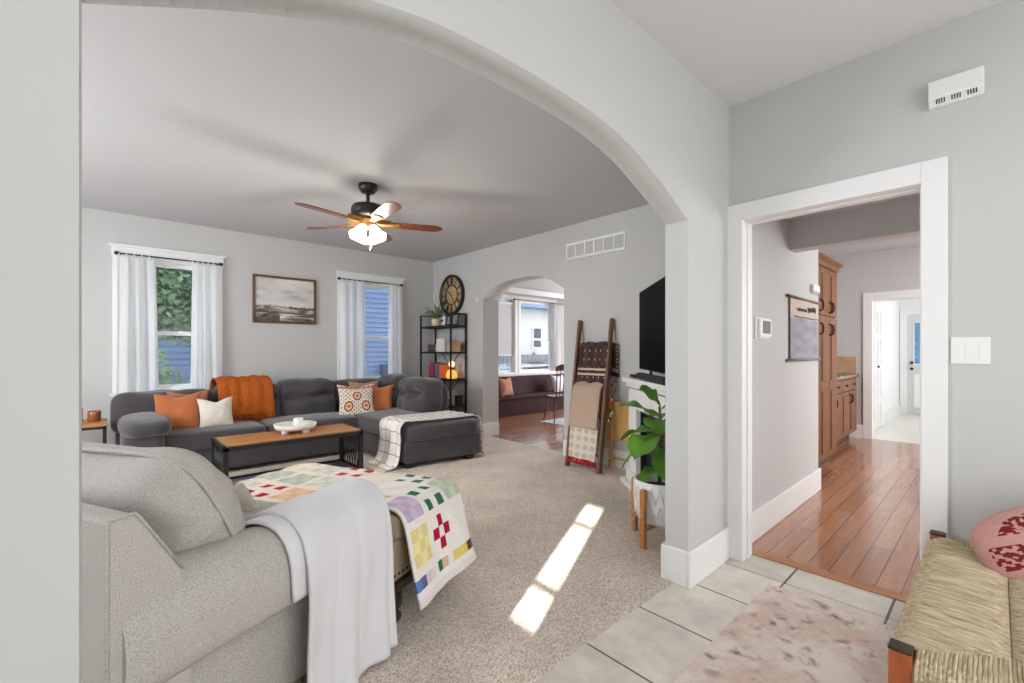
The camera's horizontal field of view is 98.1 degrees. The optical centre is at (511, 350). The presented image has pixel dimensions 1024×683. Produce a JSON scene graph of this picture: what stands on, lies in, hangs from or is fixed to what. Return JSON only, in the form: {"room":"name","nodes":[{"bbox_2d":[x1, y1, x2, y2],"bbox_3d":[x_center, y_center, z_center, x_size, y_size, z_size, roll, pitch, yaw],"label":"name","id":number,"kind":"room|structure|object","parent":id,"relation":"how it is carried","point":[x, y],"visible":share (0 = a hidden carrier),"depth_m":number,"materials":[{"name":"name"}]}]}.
{"room":"entryway","nodes":[
{"label":"entryway","id":0,"kind":"room"},
{"bbox_2d":[82,207,432,444],"bbox_3d":[-3.833,-0.120,5.270,6.670,2.740,0.150,0,0,-42],"label":"wall","id":1,"kind":"structure","parent":0,"point":[278,351],"depth_m":5.64,"materials":[{"name":"grey paint"}]},
{"bbox_2d":[109,242,225,397],"bbox_3d":[-3.943,-0.300,5.132,1.060,1.700,0.205,0,0,-42],"label":"window","id":2,"kind":"structure","parent":1,"relation":"in","point":[123,248],"depth_m":5.09,"materials":[{"name":"white paint"}]},
{"bbox_2d":[114,251,222,265],"bbox_3d":[-3.860,-1.040,5.045,0.979,0.040,0.094,0,0,-42],"label":"curtain rod","id":3,"kind":"object","parent":1,"relation":"attached to","point":[115,252],"visible":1,"depth_m":4.99,"materials":[{"name":"black metal"}]},
{"bbox_2d":[117,253,158,393],"bbox_3d":[-4.056,0.068,4.829,0.364,2.243,0.085,0,0,-42],"label":"sheer curtain","id":4,"kind":"object","parent":3,"relation":"hanging from","point":[137,340],"visible":0.69,"depth_m":4.82,"materials":[{"name":"white fabric"}]},
{"bbox_2d":[190,260,219,389],"bbox_3d":[-3.607,0.068,5.239,0.308,2.243,0.086,0,0,-42],"label":"sheer curtain","id":5,"kind":"object","parent":3,"relation":"hanging from","point":[205,367],"visible":0.62,"depth_m":5.23,"materials":[{"name":"white fabric"}]},
{"bbox_2d":[252,274,315,324],"bbox_3d":[-3.005,-0.672,5.903,0.775,0.616,0.035,0,0,-42],"label":"framed painting","id":6,"kind":"object","parent":1,"relation":"attached to","point":[275,299],"visible":1,"depth_m":5.88,"materials":[{"name":"grey paper"}]},
{"bbox_2d":[335,270,404,379],"bbox_3d":[-2.163,-0.300,6.763,1.090,1.700,0.205,0,0,-42],"label":"window","id":7,"kind":"structure","parent":1,"relation":"in","point":[342,274],"depth_m":6.70,"materials":[{"name":"white paint"}]},
{"bbox_2d":[337,277,402,285],"bbox_3d":[-2.107,-1.030,6.651,1.024,0.040,0.094,0,0,-42],"label":"curtain rod","id":8,"kind":"object","parent":1,"relation":"attached to","point":[338,278],"visible":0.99,"depth_m":6.61,"materials":[{"name":"black metal"}]},
{"bbox_2d":[340,278,365,379],"bbox_3d":[-2.288,0.073,6.448,0.392,2.233,0.086,0,0,-42],"label":"sheer curtain","id":9,"kind":"object","parent":8,"relation":"hanging from","point":[352,314],"visible":0.69,"depth_m":6.42,"materials":[{"name":"white fabric"}]},
{"bbox_2d":[388,283,400,373],"bbox_3d":[-1.808,0.073,6.888,0.232,2.233,0.085,0,0,-42],"label":"sheer curtain","id":10,"kind":"object","parent":8,"relation":"hanging from","point":[394,318],"visible":0.62,"depth_m":6.88,"materials":[{"name":"white fabric"}]},
{"bbox_2d":[0,0,817,682],"bbox_3d":[0.947,-0.120,3.038,10.700,2.740,1.000,0,0,-42],"label":"wall","id":11,"kind":"structure","parent":0,"point":[587,64],"depth_m":1.48,"materials":[{"name":"grey paint"}]},
{"bbox_2d":[661,526,730,588],"bbox_3d":[-0.197,1.161,1.413,4.180,0.193,0.170,0,0,-42],"label":"baseboard","id":12,"kind":"structure","parent":11,"relation":"attached to","point":[685,569],"depth_m":2.43,"materials":[{"name":"white paint"}]},
{"bbox_2d":[754,317,771,338],"bbox_3d":[1.730,-0.157,3.056,0.260,0.143,0.032,0,0,-42],"label":"thermostat","id":13,"kind":"object","parent":11,"relation":"attached to","point":[762,327],"visible":1,"depth_m":3.01,"materials":[{"name":"white plastic"}]},
{"bbox_2d":[786,294,820,361],"bbox_3d":[2.448,-0.178,3.716,0.910,0.524,0.024,0,0,-42],"label":"fabric banner","id":14,"kind":"object","parent":11,"relation":"attached to","point":[803,312],"visible":1,"depth_m":3.69,"materials":[{"name":"fabric"}]},
{"bbox_2d":[752,425,862,542],"bbox_3d":[3.276,1.161,4.643,0.681,0.193,5.169,0,0,38],"label":"baseboard","id":15,"kind":"structure","parent":11,"relation":"attached to","point":[776,509],"depth_m":3.37,"materials":[{"name":"white paint"}]},
{"bbox_2d":[229,436,671,682],"bbox_3d":[-1.948,1.300,3.362,6.670,0.100,5.210,0,0,-42],"label":"floor","id":16,"kind":"structure","parent":0,"point":[559,562],"depth_m":2.51,"materials":[{"name":"beige carpet"}]},
{"bbox_2d":[82,418,107,443],"bbox_3d":[-4.138,0.968,4.265,0.380,0.565,0.440,0,0,-42],"label":"side table","id":17,"kind":"object","parent":16,"relation":"on","point":[103,423],"visible":0.35,"depth_m":4.21,"materials":[{"name":"brown wood"}]},
{"bbox_2d":[82,441,308,682],"bbox_3d":[-1.401,0.782,1.734,1.465,0.935,0.956,0,0,23],"label":"sofa","id":18,"kind":"object","parent":16,"relation":"on","point":[177,587],"visible":0.62,"depth_m":1.28,"materials":[{"name":"grey fabric"}]},
{"bbox_2d":[82,441,245,553],"bbox_3d":[-1.432,0.538,1.595,1.140,0.446,0.401,0,0,23],"label":"cushion","id":19,"kind":"object","parent":18,"relation":"on","point":[190,504],"depth_m":1.34,"materials":[{"name":"grey fabric"}]},
{"bbox_2d":[231,480,258,511],"bbox_3d":[-1.300,0.665,1.979,0.360,0.215,0.172,0,0,11],"label":"lumbar pillow","id":20,"kind":"object","parent":18,"relation":"on","point":[247,502],"visible":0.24,"depth_m":1.92,"materials":[{"name":"fabric"}]},
{"bbox_2d":[243,500,276,518],"bbox_3d":[-1.344,0.785,1.873,0.910,0.180,0.650,0,0,23],"label":"seat cushion","id":21,"kind":"object","parent":18,"relation":"on","point":[263,505],"depth_m":1.99,"materials":[{"name":"grey fabric"}]},
{"bbox_2d":[245,478,397,682],"bbox_3d":[-0.753,0.895,1.717,0.435,0.683,0.505,0,0,23],"label":"throw","id":22,"kind":"object","parent":18,"relation":"on","point":[337,539],"visible":0.95,"depth_m":1.63,"materials":[{"name":"white fabric"}]},
{"bbox_2d":[212,423,362,480],"bbox_3d":[-2.162,1.026,4.353,1.225,0.447,0.540,0,0,-42],"label":"coffee table","id":23,"kind":"object","parent":16,"relation":"on","point":[221,446],"visible":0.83,"depth_m":4.26,"materials":[{"name":"brown wood"}]},
{"bbox_2d":[273,420,316,434],"bbox_3d":[-2.157,0.762,4.426,0.390,0.085,0.390,0,0,-42],"label":"round tray","id":24,"kind":"object","parent":23,"relation":"on","point":[285,427],"visible":0.97,"depth_m":4.33,"materials":[{"name":"white ceramic"}]},
{"bbox_2d":[110,374,479,468],"bbox_3d":[-2.226,0.790,4.930,3.328,0.919,2.131,0,0,-42],"label":"sectional sofa","id":25,"kind":"object","parent":16,"relation":"on","point":[134,421],"visible":0.64,"depth_m":4.99,"materials":[{"name":"grey fabric"}]},
{"bbox_2d":[110,389,214,433],"bbox_3d":[-3.675,0.635,4.721,0.880,0.443,0.377,0,0,-43],"label":"cushion","id":26,"kind":"object","parent":25,"relation":"on","point":[122,404],"depth_m":4.47,"materials":[{"name":"grey fabric"}]},
{"bbox_2d":[153,392,200,429],"bbox_3d":[-3.395,0.630,4.511,0.402,0.407,0.191,0,0,-35],"label":"throw pillow","id":27,"kind":"object","parent":25,"relation":"on","point":[183,412],"visible":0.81,"depth_m":4.47,"materials":[{"name":"orange fabric"}]},
{"bbox_2d":[166,389,208,422],"bbox_3d":[-3.425,0.615,4.715,0.146,0.392,0.380,0,0,42],"label":"throw pillow","id":28,"kind":"object","parent":25,"relation":"on","point":[204,394],"visible":0.12,"depth_m":4.72,"materials":[{"name":"orange fabric"}]},
{"bbox_2d":[197,396,233,426],"bbox_3d":[-3.112,0.655,4.676,0.338,0.327,0.179,0,0,-42],"label":"throw pillow","id":29,"kind":"object","parent":25,"relation":"on","point":[219,413],"visible":0.94,"depth_m":4.62,"materials":[{"name":"white fabric"}]},
{"bbox_2d":[165,420,266,450],"bbox_3d":[-3.175,0.878,4.694,0.940,0.210,0.688,0,0,-43],"label":"seat cushion","id":30,"kind":"object","parent":25,"relation":"on","point":[196,438],"depth_m":4.40,"materials":[{"name":"grey fabric"}]},
{"bbox_2d":[209,375,275,420],"bbox_3d":[-3.173,0.558,5.226,0.588,0.544,0.573,0,0,-42],"label":"throw","id":31,"kind":"object","parent":25,"relation":"on","point":[252,395],"visible":0.86,"depth_m":5.10,"materials":[{"name":"orange fabric"}]},
{"bbox_2d":[212,383,278,420],"bbox_3d":[-3.110,0.606,5.222,0.670,0.499,0.373,0,0,-43],"label":"cushion","id":32,"kind":"object","parent":25,"relation":"on","point":[275,387],"depth_m":5.31,"materials":[{"name":"fabric"}]},
{"bbox_2d":[276,378,335,415],"bbox_3d":[-2.615,0.599,5.666,0.680,0.510,0.383,0,0,-43],"label":"cushion","id":33,"kind":"object","parent":25,"relation":"on","point":[294,396],"depth_m":5.52,"materials":[{"name":"grey fabric"}]},
{"bbox_2d":[257,412,357,431],"bbox_3d":[-2.453,0.879,5.356,1.020,0.209,0.688,0,0,-43],"label":"seat cushion","id":34,"kind":"object","parent":25,"relation":"on","point":[322,418],"depth_m":5.27,"materials":[{"name":"grey fabric"}]},
{"bbox_2d":[337,384,374,414],"bbox_3d":[-1.976,0.630,5.649,0.464,0.411,0.186,0,0,-27],"label":"throw pillow","id":35,"kind":"object","parent":25,"relation":"on","point":[352,401],"visible":0.93,"depth_m":5.59,"materials":[{"name":"fabric"}]},
{"bbox_2d":[332,378,381,411],"bbox_3d":[-2.128,0.619,6.151,0.780,0.475,0.359,0,0,-35],"label":"cushion","id":36,"kind":"object","parent":25,"relation":"on","point":[335,394],"depth_m":5.95,"materials":[{"name":"grey fabric"}]},
{"bbox_2d":[373,384,392,409],"bbox_3d":[-1.765,0.640,5.922,0.351,0.382,0.172,0,0,-12],"label":"throw pillow","id":37,"kind":"object","parent":25,"relation":"on","point":[382,396],"visible":0.63,"depth_m":5.87,"materials":[{"name":"orange fabric"}]},
{"bbox_2d":[378,374,413,406],"bbox_3d":[-1.691,0.581,6.358,0.445,0.500,0.667,0,0,-43],"label":"cushion","id":38,"kind":"object","parent":25,"relation":"on","point":[384,380],"depth_m":6.17,"materials":[{"name":"grey fabric"}]},
{"bbox_2d":[354,407,477,440],"bbox_3d":[-1.339,0.874,5.606,1.022,0.220,1.925,0,0,-43],"label":"cushion","id":39,"kind":"object","parent":25,"relation":"on","point":[459,428],"depth_m":5.06,"materials":[{"name":"grey fabric"}]},
{"bbox_2d":[397,377,442,412],"bbox_3d":[-1.240,0.582,5.876,0.427,0.488,0.743,0,0,-43],"label":"cushion","id":40,"kind":"object","parent":25,"relation":"on","point":[415,394],"depth_m":5.65,"materials":[{"name":"grey fabric"}]},
{"bbox_2d":[363,410,484,471],"bbox_3d":[-1.009,0.990,5.110,1.340,0.511,0.554,0,0,-37],"label":"throw","id":41,"kind":"object","parent":25,"relation":"on","point":[387,457],"visible":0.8,"depth_m":4.91,"materials":[{"name":"fabric"}]},
{"bbox_2d":[389,511,413,622],"bbox_3d":[-0.941,0.995,2.420,1.105,0.510,0.510,0,0,23],"label":"storage ottoman","id":42,"kind":"object","parent":16,"relation":"on","point":[403,576],"visible":0.08,"depth_m":2.04,"materials":[{"name":"fabric"}]},
{"bbox_2d":[239,463,476,609],"bbox_3d":[-0.914,0.927,2.375,1.319,0.430,0.661,0,0,22],"label":"patchwork quilt","id":43,"kind":"object","parent":42,"relation":"on","point":[431,512],"visible":0.71,"depth_m":2.28,"materials":[{"name":"fabric"}]},
{"bbox_2d":[389,511,404,539],"bbox_3d":[-0.941,0.810,2.420,1.105,0.140,0.510,0,0,23],"label":"cushion","id":44,"kind":"object","parent":42,"relation":"on","point":[398,533],"depth_m":2.02,"materials":[{"name":"fabric"}]},
{"bbox_2d":[420,312,466,412],"bbox_3d":[-1.085,0.340,6.954,0.295,1.820,0.860,0,0,-42],"label":"bookshelf","id":45,"kind":"object","parent":16,"relation":"on","point":[450,326],"visible":0.56,"depth_m":6.72,"materials":[{"name":"black metal"}]},
{"bbox_2d":[417,304,449,325],"bbox_3d":[-1.288,-0.575,6.995,0.565,0.376,0.767,0,0,-42],"label":"spider plant","id":46,"kind":"object","parent":45,"relation":"on","point":[435,321],"visible":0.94,"depth_m":7.00,"materials":[{"name":"green plant"}]},
{"bbox_2d":[565,318,614,473],"bbox_3d":[0.837,0.450,4.819,0.378,1.611,0.533,0,0,-42],"label":"blanket ladder","id":47,"kind":"object","parent":16,"relation":"on","point":[599,455],"visible":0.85,"depth_m":4.71,"materials":[{"name":"brown wood"}]},
{"bbox_2d":[568,381,606,429],"bbox_3d":[0.814,0.577,4.795,0.206,0.492,0.376,0,0,-42],"label":"throw","id":48,"kind":"object","parent":47,"relation":"hanging from","point":[586,398],"visible":0.93,"depth_m":4.74,"materials":[{"name":"beige fabric"}]},
{"bbox_2d":[567,379,616,467],"bbox_3d":[0.843,0.749,4.733,0.242,0.911,0.517,0,0,-42],"label":"throw","id":49,"kind":"object","parent":47,"relation":"on","point":[583,442],"visible":0.79,"depth_m":4.69,"materials":[{"name":"fabric"}]},
{"bbox_2d":[576,341,618,385],"bbox_3d":[0.929,0.133,4.854,0.195,0.479,0.433,0,0,-42],"label":"throw","id":50,"kind":"object","parent":47,"relation":"hanging from","point":[593,355],"visible":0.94,"depth_m":4.81,"materials":[{"name":"fabric"}]},
{"bbox_2d":[607,401,628,468],"bbox_3d":[1.148,0.893,4.653,0.090,0.717,0.370,0,0,-42],"label":"folding tray table","id":51,"kind":"object","parent":16,"relation":"on","point":[618,425],"visible":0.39,"depth_m":4.69,"materials":[{"name":"brown wood"}]},
{"bbox_2d":[621,377,664,490],"bbox_3d":[1.397,0.750,3.614,0.650,1.000,1.415,0,0,-2],"label":"fireplace","id":52,"kind":"object","parent":16,"relation":"on","point":[636,415],"visible":0.21,"depth_m":4.00,"materials":[{"name":"white paint"}]},
{"bbox_2d":[622,377,664,390],"bbox_3d":[1.407,0.273,3.614,0.630,0.045,1.415,0,0,-2],"label":"mantel shelf","id":53,"kind":"object","parent":52,"relation":"attached to","point":[635,382],"depth_m":3.77,"materials":[{"name":"white paint"}]},
{"bbox_2d":[636,373,664,384],"bbox_3d":[1.132,0.222,3.614,0.058,0.055,0.800,0,0,2],"label":"soundbar","id":54,"kind":"object","parent":52,"relation":"on","point":[656,379],"visible":0.78,"depth_m":3.52,"materials":[{"name":"black plastic"}]},
{"bbox_2d":[639,277,664,373],"bbox_3d":[1.293,-0.171,3.864,0.200,0.839,1.200,0,0,5],"label":"television","id":55,"kind":"object","parent":52,"relation":"on","point":[652,298],"visible":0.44,"depth_m":3.90,"materials":[{"name":"black metal"}]},
{"bbox_2d":[631,476,656,548],"bbox_3d":[0.985,1.065,2.951,0.328,0.370,0.328,0,0,5],"label":"plant stand","id":56,"kind":"object","parent":16,"relation":"on","point":[644,527],"visible":0.39,"depth_m":2.81,"materials":[{"name":"brown wood"}]},
{"bbox_2d":[619,385,664,526],"bbox_3d":[0.961,0.678,2.951,0.469,0.889,0.485,0,0,-25],"label":"leaf plant","id":57,"kind":"object","parent":56,"relation":"on","point":[652,480],"visible":0.66,"depth_m":2.87,"materials":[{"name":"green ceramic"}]},
{"bbox_2d":[492,410,563,451],"bbox_3d":[1.895,1.302,7.975,5.230,0.096,4.600,0,0,-42],"label":"floor","id":58,"kind":"structure","parent":0,"point":[529,429],"depth_m":7.01,"materials":[{"name":"brown wood"}]},
{"bbox_2d":[498,374,563,417],"bbox_3d":[0.504,0.890,9.367,4.400,0.720,0.630,0,0,-42],"label":"sofa","id":59,"kind":"object","parent":58,"relation":"on","point":[529,396],"visible":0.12,"depth_m":9.16,"materials":[{"name":"brown leather"}]},
{"bbox_2d":[499,378,512,396],"bbox_3d":[-0.114,0.710,8.739,0.164,0.372,0.382,0,0,38],"label":"pillow","id":60,"kind":"object","parent":59,"relation":"on","point":[506,389],"visible":1,"depth_m":8.64,"materials":[{"name":"pink fabric"}]},
{"bbox_2d":[541,418,563,424],"bbox_3d":[1.116,1.253,7.974,0.980,0.006,0.750,0,0,-42],"label":"chair mat","id":61,"kind":"object","parent":58,"relation":"on","point":[560,421],"visible":0.29,"depth_m":7.88,"materials":[{"name":"white"}]},
{"bbox_2d":[543,364,563,422],"bbox_3d":[0.867,0.741,7.949,0.456,1.023,0.510,0,0,-20],"label":"spindle chair","id":62,"kind":"object","parent":61,"relation":"on","point":[560,368],"visible":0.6,"depth_m":7.75,"materials":[{"name":"brown wood"}]},
{"bbox_2d":[82,0,1003,261],"bbox_3d":[-0.769,-1.540,2.075,6.870,0.100,9.000,0,0,-42],"label":"ceiling","id":63,"kind":"structure","parent":0,"point":[220,119],"depth_m":2.84,"materials":[{"name":"grey paint"}]},
{"bbox_2d":[294,182,441,250],"bbox_3d":[-1.282,-1.192,3.952,1.271,0.595,1.252,0,0,-42],"label":"ceiling fan","id":64,"kind":"object","parent":63,"relation":"hanging from","point":[364,215],"visible":1,"depth_m":3.93,"materials":[{"name":"brown wood"}]},
{"bbox_2d":[532,300,563,373],"bbox_3d":[0.364,-0.120,9.794,5.030,2.740,0.150,0,0,-42],"label":"wall","id":65,"kind":"structure","parent":0,"point":[558,302],"depth_m":10.40,"materials":[{"name":"grey paint"}]},
{"bbox_2d":[498,294,518,376],"bbox_3d":[-0.436,-0.330,9.024,1.450,1.800,0.205,0,0,-42],"label":"window","id":66,"kind":"structure","parent":65,"relation":"in","point":[513,360],"depth_m":9.41,"materials":[{"name":"white paint"}]},
{"bbox_2d":[498,301,513,355],"bbox_3d":[-0.413,-0.461,9.014,1.210,1.123,0.036,0,0,-42],"label":"roller shade","id":67,"kind":"object","parent":66,"relation":"attached to","point":[505,309],"visible":0.35,"depth_m":9.27,"materials":[{"name":"white fabric"}]},
{"bbox_2d":[518,296,557,375],"bbox_3d":[0.534,-0.330,9.912,1.260,1.800,0.205,0,0,-42],"label":"window","id":68,"kind":"structure","parent":65,"relation":"in","point":[551,307],"depth_m":10.07,"materials":[{"name":"white paint"}]},
{"bbox_2d":[513,298,563,304],"bbox_3d":[0.733,-1.080,9.931,1.944,0.040,0.094,0,0,-42],"label":"curtain rod","id":69,"kind":"object","parent":65,"relation":"attached to","point":[514,298],"visible":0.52,"depth_m":9.67,"materials":[{"name":"black metal"}]},
{"bbox_2d":[555,303,563,366],"bbox_3d":[1.151,-0.346,10.278,0.426,1.491,0.085,0,0,-42],"label":"sheer curtain","id":70,"kind":"object","parent":69,"relation":"hanging from","point":[559,312],"visible":0.66,"depth_m":10.19,"materials":[{"name":"white fabric"}]},
{"bbox_2d":[433,204,664,451],"bbox_3d":[0.325,-0.120,5.892,0.300,2.740,5.850,0,0,-42],"label":"wall","id":71,"kind":"structure","parent":0,"point":[599,288],"depth_m":5.29,"materials":[{"name":"grey paint"}]},
{"bbox_2d":[439,275,464,314],"bbox_3d":[-0.956,-0.885,7.031,0.050,0.640,0.640,0,0,-42],"label":"wall clock","id":72,"kind":"object","parent":71,"relation":"attached to","point":[452,290],"visible":0.98,"depth_m":7.02,"materials":[{"name":"brown wood"}]},
{"bbox_2d":[482,422,628,468],"bbox_3d":[0.115,1.161,6.107,0.318,0.193,3.950,0,0,-42],"label":"baseboard","id":73,"kind":"structure","parent":71,"relation":"attached to","point":[489,429],"depth_m":4.89,"materials":[{"name":"white paint"}]},
{"bbox_2d":[566,231,625,259],"bbox_3d":[0.926,-1.176,5.003,0.014,0.192,0.814,0,0,-42],"label":"air vent","id":74,"kind":"object","parent":71,"relation":"in","point":[615,241],"visible":1,"depth_m":4.97,"materials":[{"name":"white metal"}]},
{"bbox_2d":[533,563,897,682],"bbox_3d":[0.965,1.304,0.029,3.962,0.092,3.640,0,0,-42],"label":"floor tile","id":75,"kind":"structure","parent":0,"point":[655,642],"depth_m":1.99,"materials":[{"name":"tile"}]},
{"bbox_2d":[672,584,895,682],"bbox_3d":[0.777,1.254,1.435,2.185,0.007,0.595,0,0,-42],"label":"entry rug","id":76,"kind":"object","parent":75,"relation":"on","point":[782,635],"visible":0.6,"depth_m":1.88,"materials":[{"name":"beige fabric"}]},
{"bbox_2d":[886,530,1023,682],"bbox_3d":[1.635,1.036,1.461,1.206,0.443,0.486,0,0,-42],"label":"bench","id":77,"kind":"object","parent":75,"relation":"on","point":[961,620],"visible":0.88,"depth_m":1.35,"materials":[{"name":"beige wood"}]},
{"bbox_2d":[970,506,1023,578],"bbox_3d":[2.062,0.700,1.598,0.585,0.375,0.235,0,0,30],"label":"embroidered pillow","id":78,"kind":"object","parent":77,"relation":"on","point":[997,540],"visible":0.86,"depth_m":1.68,"materials":[{"name":"fabric"}]},
{"bbox_2d":[725,414,919,621],"bbox_3d":[5.470,1.302,4.741,9.028,0.096,4.500,0,0,-42],"label":"floor","id":79,"kind":"structure","parent":0,"point":[862,524],"depth_m":3.15,"materials":[{"name":"brown wood"}]},
{"bbox_2d":[752,549,907,601],"bbox_3d":[1.777,1.254,2.486,0.080,0.004,0.795,0,0,-42],"label":"board","id":80,"kind":"object","parent":79,"relation":"on","point":[898,596],"visible":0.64,"depth_m":2.47,"materials":[{"name":"brown wood"}]},
{"bbox_2d":[818,251,842,465],"bbox_3d":[2.984,0.135,4.877,1.390,2.230,0.800,0,0,-42],"label":"pantry cabinet","id":81,"kind":"object","parent":79,"relation":"on","point":[828,267],"visible":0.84,"depth_m":4.74,"materials":[{"name":"brown wood"}]},
{"bbox_2d":[837,377,856,444],"bbox_3d":[4.088,0.810,5.981,1.790,0.880,0.665,0,0,-42],"label":"base cabinet","id":82,"kind":"object","parent":79,"relation":"on","point":[846,391],"visible":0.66,"depth_m":5.94,"materials":[{"name":"brown wood"}]},
{"bbox_2d":[785,192,919,221],"bbox_3d":[2.926,-1.080,1.935,1.030,0.140,3.500,0,0,-42],"label":"ceiling","id":83,"kind":"structure","parent":0,"point":[915,195],"depth_m":3.13,"materials":[{"name":"grey paint"}]},
{"bbox_2d":[818,235,919,256],"bbox_3d":[4.558,-1.480,4.041,4.220,0.140,4.400,0,0,-42],"label":"ceiling","id":84,"kind":"structure","parent":0,"point":[910,241],"depth_m":6.00,"materials":[{"name":"grey paint"}]},
{"bbox_2d":[789,197,919,252],"bbox_3d":[3.369,-1.120,2.273,0.140,0.660,3.400,0,0,-42],"label":"beam","id":85,"kind":"structure","parent":84,"relation":"attached to","point":[899,219],"depth_m":3.17,"materials":[{"name":"grey paint"}]},
{"bbox_2d":[830,246,919,424],"bbox_3d":[6.077,-0.080,5.365,0.130,2.660,4.300,0,0,-42],"label":"wall","id":86,"kind":"structure","parent":0,"point":[897,269],"depth_m":6.41,"materials":[{"name":"grey paint"}]},
{"bbox_2d":[837,356,855,372],"bbox_3d":[4.782,0.202,6.667,0.019,0.244,0.610,0,0,-42],"label":"backsplash","id":87,"kind":"structure","parent":86,"relation":"attached to","point":[845,364],"depth_m":6.52,"materials":[{"name":"beige tile"}]},
{"bbox_2d":[863,289,919,439],"bbox_3d":[5.463,0.214,6.023,0.157,2.088,1.100,0,0,-42],"label":"doorway","id":88,"kind":"structure","parent":86,"relation":"in","point":[869,299],"depth_m":6.32,"materials":[{"name":"white paint"}]},
{"bbox_2d":[729,0,1023,542],"bbox_3d":[2.580,-0.120,1.455,0.130,2.740,3.560,0,0,-42],"label":"wall","id":89,"kind":"structure","parent":0,"point":[869,113],"depth_m":1.98,"materials":[{"name":"grey paint"}]},
{"bbox_2d":[727,156,947,561],"bbox_3d":[1.694,0.189,2.410,0.157,2.138,0.965,0,0,-42],"label":"kitchen doorway","id":90,"kind":"structure","parent":89,"relation":"in","point":[929,178],"depth_m":2.26,"materials":[{"name":"white paint"}]},
{"bbox_2d":[928,65,983,110],"bbox_3d":[1.976,-1.169,1.980,0.050,0.113,0.176,0,0,-42],"label":"door chime","id":91,"kind":"object","parent":89,"relation":"attached to","point":[969,84],"visible":1,"depth_m":1.97,"materials":[{"name":"white plastic"}]},
{"bbox_2d":[951,337,990,363],"bbox_3d":[2.022,-0.002,1.961,0.009,0.118,0.123,0,0,-42],"label":"switch plate","id":92,"kind":"object","parent":89,"relation":"attached to","point":[964,350],"visible":1,"depth_m":1.96,"materials":[{"name":"white plastic"}]},
{"bbox_2d":[879,299,919,414],"bbox_3d":[7.160,0.000,6.981,3.650,2.500,2.220,0,0,-42],"label":"wall","id":93,"kind":"structure","parent":0,"point":[891,308],"depth_m":8.30,"materials":[{"name":"white paint"}]},
{"bbox_2d":[874,306,882,430],"bbox_3d":[5.827,0.270,7.088,1.070,1.940,0.058,0,0,-42],"label":"door","id":94,"kind":"structure","parent":93,"relation":"in","point":[878,312],"depth_m":7.11,"materials":[{"name":"white paint"}]},
{"bbox_2d":[874,301,883,425],"bbox_3d":[5.816,0.225,7.100,1.270,2.050,0.030,0,0,-42],"label":"trim","id":95,"kind":"structure","parent":93,"relation":"attached to","point":[878,304],"depth_m":7.47,"materials":[{"name":"white paint"}]},
{"bbox_2d":[884,404,899,423],"bbox_3d":[7.022,1.161,8.211,1.950,0.193,0.020,0,0,-42],"label":"baseboard","id":96,"kind":"structure","parent":93,"relation":"attached to","point":[894,412],"depth_m":8.10,"materials":[{"name":"white paint"}]},
{"bbox_2d":[900,308,919,413],"bbox_3d":[8.103,0.210,8.476,0.040,2.080,1.070,0,0,-42],"label":"door frame","id":97,"kind":"structure","parent":93,"relation":"in","point":[903,312],"depth_m":8.81,"materials":[{"name":"white paint"}]},
{"bbox_2d":[907,314,919,414],"bbox_3d":[8.082,0.260,8.457,0.085,1.960,0.850,0,0,-42],"label":"door","id":98,"kind":"structure","parent":97,"relation":"attached to","point":[913,320],"depth_m":8.70,"materials":[{"name":"white wood"}]},
{"bbox_3d":[1.915,-1.540,8.028,5.130,0.100,4.850,0,0,-43],"label":"ceiling","id":99,"kind":"structure","parent":0,"visible":0},
{"bbox_2d":[504,278,563,300],"bbox_3d":[0.560,-1.330,9.431,5.030,0.320,0.650,0,0,-42],"label":"beam","id":100,"kind":"structure","parent":99,"relation":"attached to","point":[546,285],"depth_m":9.13,"materials":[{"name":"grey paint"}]},
{"bbox_3d":[1.965,-0.120,7.972,5.130,2.740,4.700,0,0,-43],"label":"wall","id":101,"kind":"structure","parent":0,"visible":0},
{"bbox_2d":[506,287,563,298],"bbox_3d":[0.787,-1.160,9.184,5.030,0.100,0.040,0,0,-42],"label":"crown molding","id":102,"kind":"structure","parent":101,"relation":"attached to","point":[512,289],"depth_m":8.87,"materials":[{"name":"white paint"}]},
{"label":"outside","id":103,"kind":"structure","parent":0,"visible":0},
{"bbox_3d":[-4.103,1.850,11.879,22.000,0.200,8.940,0,0,-43],"label":"lawn","id":104,"kind":"structure","parent":103,"visible":0},
{"bbox_2d":[158,347,172,384],"bbox_3d":[-4.857,0.844,6.062,0.448,1.812,0.549,0,0,-42],"label":"shrub","id":105,"kind":"object","parent":104,"relation":"on","point":[162,355],"visible":0.17,"depth_m":6.09,"materials":[{"name":"green plant"}]},
{"bbox_2d":[156,267,191,345],"bbox_3d":[-4.903,-0.133,6.463,2.016,3.770,1.351,0,0,-42],"label":"tree","id":106,"kind":"object","parent":104,"relation":"on","point":[171,310],"visible":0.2,"depth_m":6.23,"materials":[{"name":"green plant"}]},
{"bbox_2d":[158,269,388,383],"bbox_3d":[-5.767,-1.823,8.957,9.400,7.145,3.044,0,0,-42],"label":"house","id":107,"kind":"structure","parent":104,"relation":"on","point":[376,300],"depth_m":9.97,"materials":[{"name":"blue"}]},
{"bbox_2d":[498,352,547,363],"bbox_3d":[0.826,0.900,16.572,5.210,1.700,0.120,0,0,-42],"label":"picket fence","id":108,"kind":"object","parent":104,"relation":"on","point":[534,357],"visible":0.08,"depth_m":16.27,"materials":[{"name":"grey wood"}]},
{"bbox_2d":[498,363,547,370],"bbox_3d":[-0.072,1.038,10.921,4.250,1.415,1.800,0,0,-44],"label":"parked car","id":109,"kind":"object","parent":104,"relation":"on","point":[505,366],"visible":0.02,"depth_m":10.42,"materials":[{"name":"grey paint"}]},
{"bbox_2d":[501,301,547,354],"bbox_3d":[-0.537,-1.075,18.497,7.600,5.450,3.068,0,0,-42],"label":"house","id":110,"kind":"structure","parent":104,"relation":"on","point":[534,318],"depth_m":18.36,"materials":[{"name":"white"}]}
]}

